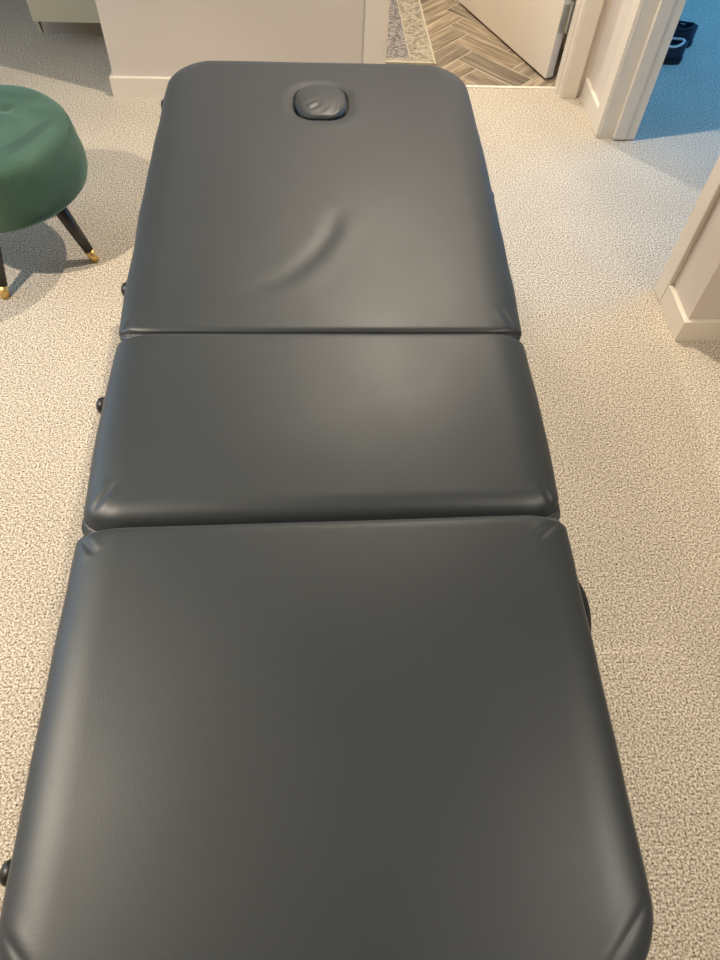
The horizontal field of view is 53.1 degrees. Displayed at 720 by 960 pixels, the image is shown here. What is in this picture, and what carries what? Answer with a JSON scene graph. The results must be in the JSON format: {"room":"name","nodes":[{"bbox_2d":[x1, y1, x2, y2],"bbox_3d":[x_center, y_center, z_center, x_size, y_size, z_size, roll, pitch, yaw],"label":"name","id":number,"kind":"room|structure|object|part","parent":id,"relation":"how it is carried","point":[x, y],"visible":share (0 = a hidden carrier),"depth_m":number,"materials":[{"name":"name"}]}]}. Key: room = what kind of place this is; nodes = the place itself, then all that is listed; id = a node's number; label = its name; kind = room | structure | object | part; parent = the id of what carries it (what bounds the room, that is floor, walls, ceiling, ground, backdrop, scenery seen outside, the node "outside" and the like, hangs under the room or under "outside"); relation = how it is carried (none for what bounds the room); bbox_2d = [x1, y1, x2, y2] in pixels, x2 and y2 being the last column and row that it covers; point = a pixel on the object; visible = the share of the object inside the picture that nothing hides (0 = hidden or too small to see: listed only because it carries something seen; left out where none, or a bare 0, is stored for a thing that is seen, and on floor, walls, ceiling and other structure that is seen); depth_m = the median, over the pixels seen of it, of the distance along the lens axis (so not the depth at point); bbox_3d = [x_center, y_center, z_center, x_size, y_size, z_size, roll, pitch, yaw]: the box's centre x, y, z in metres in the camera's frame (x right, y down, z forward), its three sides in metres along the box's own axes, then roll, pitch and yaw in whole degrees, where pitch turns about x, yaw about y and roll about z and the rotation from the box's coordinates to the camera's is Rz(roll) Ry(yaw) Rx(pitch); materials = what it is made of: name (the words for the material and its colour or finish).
{"room":"massage room","nodes":[
{"label":"massage room","id":0,"kind":"room"},
{"bbox_2d":[95,0,611,95],"bbox_3d":[0.029,-2.247,1.939,1.888,2.400,0.118,-1,56,-3],"label":"wall","id":1,"kind":"structure","parent":0,"point":[155,38],"depth_m":2.68,"materials":[{"name":"white paint"}]},
{"bbox_2d":[109,70,170,97],"bbox_3d":[-0.483,-1.592,2.876,0.980,0.075,0.132,-1,56,-3],"label":"baseboard","id":2,"kind":"structure","parent":1,"relation":"attached to","point":[122,86],"depth_m":2.81,"materials":[{"name":"white wood"}]},
{"bbox_2d":[363,0,603,97],"bbox_3d":[0.489,-2.140,2.057,0.887,2.120,0.070,-1,56,-3],"label":"door frame","id":3,"kind":"structure","parent":1,"relation":"attached to","point":[375,10],"depth_m":2.73,"materials":[{"name":"white wood"}]},
{"bbox_2d":[382,0,586,97],"bbox_3d":[0.491,-2.160,2.118,0.766,2.041,0.162,-1,56,-3],"label":"lining","id":4,"kind":"object","parent":1,"relation":"attached to","point":[579,8],"visible":0.5,"depth_m":2.80,"materials":[{"name":"white wood"}]},
{"bbox_2d":[458,0,573,77],"bbox_3d":[0.658,-2.521,2.373,0.102,2.010,0.754,-20,60,-15],"label":"door","id":5,"kind":"structure","parent":4,"relation":"attached to","point":[534,29],"depth_m":3.02,"materials":[{"name":"white paint"}]},
{"bbox_2d":[0,0,719,959],"bbox_3d":[0.676,-0.377,2.197,6.800,0.050,7.400,-1,56,-3],"label":"floor","id":6,"kind":"structure","parent":0,"point":[590,225],"depth_m":2.06,"materials":[{"name":"beige carpet"}]},
{"bbox_2d":[0,84,98,298],"bbox_3d":[-1.049,-0.848,2.141,0.503,0.435,0.502,-1,56,-3],"label":"stool","id":7,"kind":"object","parent":6,"relation":"on","point":[43,160],"visible":1,"depth_m":1.97,"materials":[{"name":"green fabric"}]},
{"bbox_3d":[-1.068,-0.677,2.113,0.049,0.220,0.102,-1,56,-3],"label":"leg","id":8,"kind":"part","parent":7,"relation":"part of","materials":[{"name":"black wood"}]},
{"bbox_2d":[0,84,86,232],"bbox_3d":[-1.044,-0.915,2.041,0.503,0.193,0.502,-1,56,-3],"label":"seat cushion","id":9,"kind":"object","parent":7,"relation":"on","point":[43,160],"depth_m":1.97,"materials":[{"name":"green fabric"}]},
{"bbox_3d":[-0.891,-0.791,2.198,0.103,0.220,0.048,-1,56,-3],"label":"leg","id":10,"kind":"part","parent":7,"relation":"part of","materials":[{"name":"black wood"}]},
{"bbox_2d":[26,0,102,33],"bbox_3d":[-1.013,-2.325,2.849,0.777,0.890,0.660,-1,56,-3],"label":"base cabinet","id":11,"kind":"object","parent":6,"relation":"on","point":[49,16],"visible":0.35,"depth_m":2.94,"materials":[{"name":"beige paint"}]},
{"bbox_3d":[-1.379,-2.317,2.844,0.045,0.860,0.610,-1,56,-3],"label":"panel","id":12,"kind":"part","parent":11,"relation":"part of","materials":[{"name":"beige paint"}]},
{"bbox_3d":[-1.148,-2.093,2.649,0.349,0.755,0.020,-1,56,-3],"label":"cabinet door","id":13,"kind":"part","parent":11,"relation":"part of","materials":[{"name":"beige paint"}]},
{"bbox_2d":[0,61,652,959],"bbox_3d":[-0.080,-0.072,1.534,0.795,0.654,1.938,-1,56,-3],"label":"massage table","id":14,"kind":"object","parent":6,"relation":"on","point":[324,682],"visible":0.98,"depth_m":0.99,"materials":[{"name":"black leather"}]},
{"bbox_3d":[-0.399,0.470,0.865,0.060,0.031,0.031,-1,56,-3],"label":"clamp knob","id":15,"kind":"part","parent":14,"relation":"part of","materials":[{"name":"black plastic"}]},
{"bbox_3d":[-0.428,-0.130,1.263,0.062,0.031,0.031,-1,56,-3],"label":"clamp knob","id":16,"kind":"part","parent":14,"relation":"part of","materials":[{"name":"black plastic"}]},
{"bbox_3d":[-0.440,-0.376,1.426,0.062,0.031,0.031,-1,56,-3],"label":"clamp knob","id":17,"kind":"part","parent":14,"relation":"part of","materials":[{"name":"black plastic"}]},
{"bbox_2d":[295,85,345,120],"bbox_3d":[-0.091,-0.881,1.685,0.119,0.030,0.137,-1,56,-3],"label":"plug","id":18,"kind":"object","parent":14,"relation":"on","point":[312,102],"visible":0.95,"depth_m":1.67,"materials":[{"name":"black leather"}]},
{"bbox_3d":[0.312,0.213,1.081,0.053,0.055,0.192,-1,56,-3],"label":"carry handle","id":19,"kind":"part","parent":14,"relation":"part of","materials":[{"name":"black leather"}]},
{"bbox_2d":[466,85,555,88],"bbox_3d":[0.449,-1.629,2.993,0.738,0.014,0.016,-1,56,-3],"label":"trim","id":20,"kind":"structure","parent":6,"relation":"on","point":[467,86],"depth_m":3.00,"materials":[{"name":"silver metal"}]},
{"bbox_2d":[662,37,688,64],"bbox_3d":[1.283,-1.892,3.151,0.275,0.089,0.106,9,56,4],"label":"shoe","id":21,"kind":"object","parent":6,"relation":"on","point":[674,56],"visible":0.35,"depth_m":3.13,"materials":[{"name":"blue fabric"}]},
{"bbox_2d":[671,20,698,47],"bbox_3d":[1.371,-2.031,3.247,0.275,0.089,0.106,18,57,9],"label":"shoe","id":22,"kind":"object","parent":6,"relation":"on","point":[686,30],"visible":0.3,"depth_m":3.21,"materials":[{"name":"blue fabric"}]},
{"bbox_2d":[409,0,563,86],"bbox_3d":[0.178,-2.466,3.534,1.400,0.001,2.002,-1,56,-3],"label":"floor","id":23,"kind":"structure","parent":0,"point":[446,55],"depth_m":3.16,"materials":[{"name":"brown wood"}]},
{"bbox_2d":[386,0,435,64],"bbox_3d":[-0.142,-2.461,3.510,0.866,0.008,1.667,-1,56,-3],"label":"runner rug","id":24,"kind":"object","parent":23,"relation":"on","point":[408,39],"visible":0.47,"depth_m":3.19,"materials":[{"name":"beige carpet"}]},
{"bbox_2d":[561,0,576,47],"bbox_3d":[0.994,-3.207,2.623,0.145,2.400,2.040,-1,56,-3],"label":"wall","id":25,"kind":"structure","parent":0,"point":[564,38],"depth_m":3.16,"materials":[{"name":"white paint"}]},
{"bbox_2d":[589,0,719,318],"bbox_3d":[2.543,-1.724,1.709,3.095,2.400,1.445,-1,56,-3],"label":"wall","id":26,"kind":"structure","parent":0,"point":[697,284],"depth_m":2.14,"materials":[{"name":"white paint"}]},
{"bbox_2d":[598,0,685,139],"bbox_3d":[1.056,-1.546,1.736,0.141,2.040,0.884,-1,56,-3],"label":"door frame","id":27,"kind":"structure","parent":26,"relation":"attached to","point":[656,23],"depth_m":2.58,"materials":[{"name":"white wood"}]},
{"bbox_2d":[580,78,719,340],"bbox_3d":[1.693,-1.038,2.609,1.510,0.076,1.393,-1,56,-3],"label":"baseboard","id":28,"kind":"structure","parent":26,"relation":"attached to","point":[682,328],"depth_m":2.21,"materials":[{"name":"white wood"}]},
{"bbox_2d":[592,0,719,301],"bbox_3d":[0.987,-1.561,1.707,0.018,2.100,0.993,-1,56,-3],"label":"trim","id":29,"kind":"structure","parent":26,"relation":"attached to","point":[710,193],"depth_m":2.21,"materials":[{"name":"white wood"}]}
]}

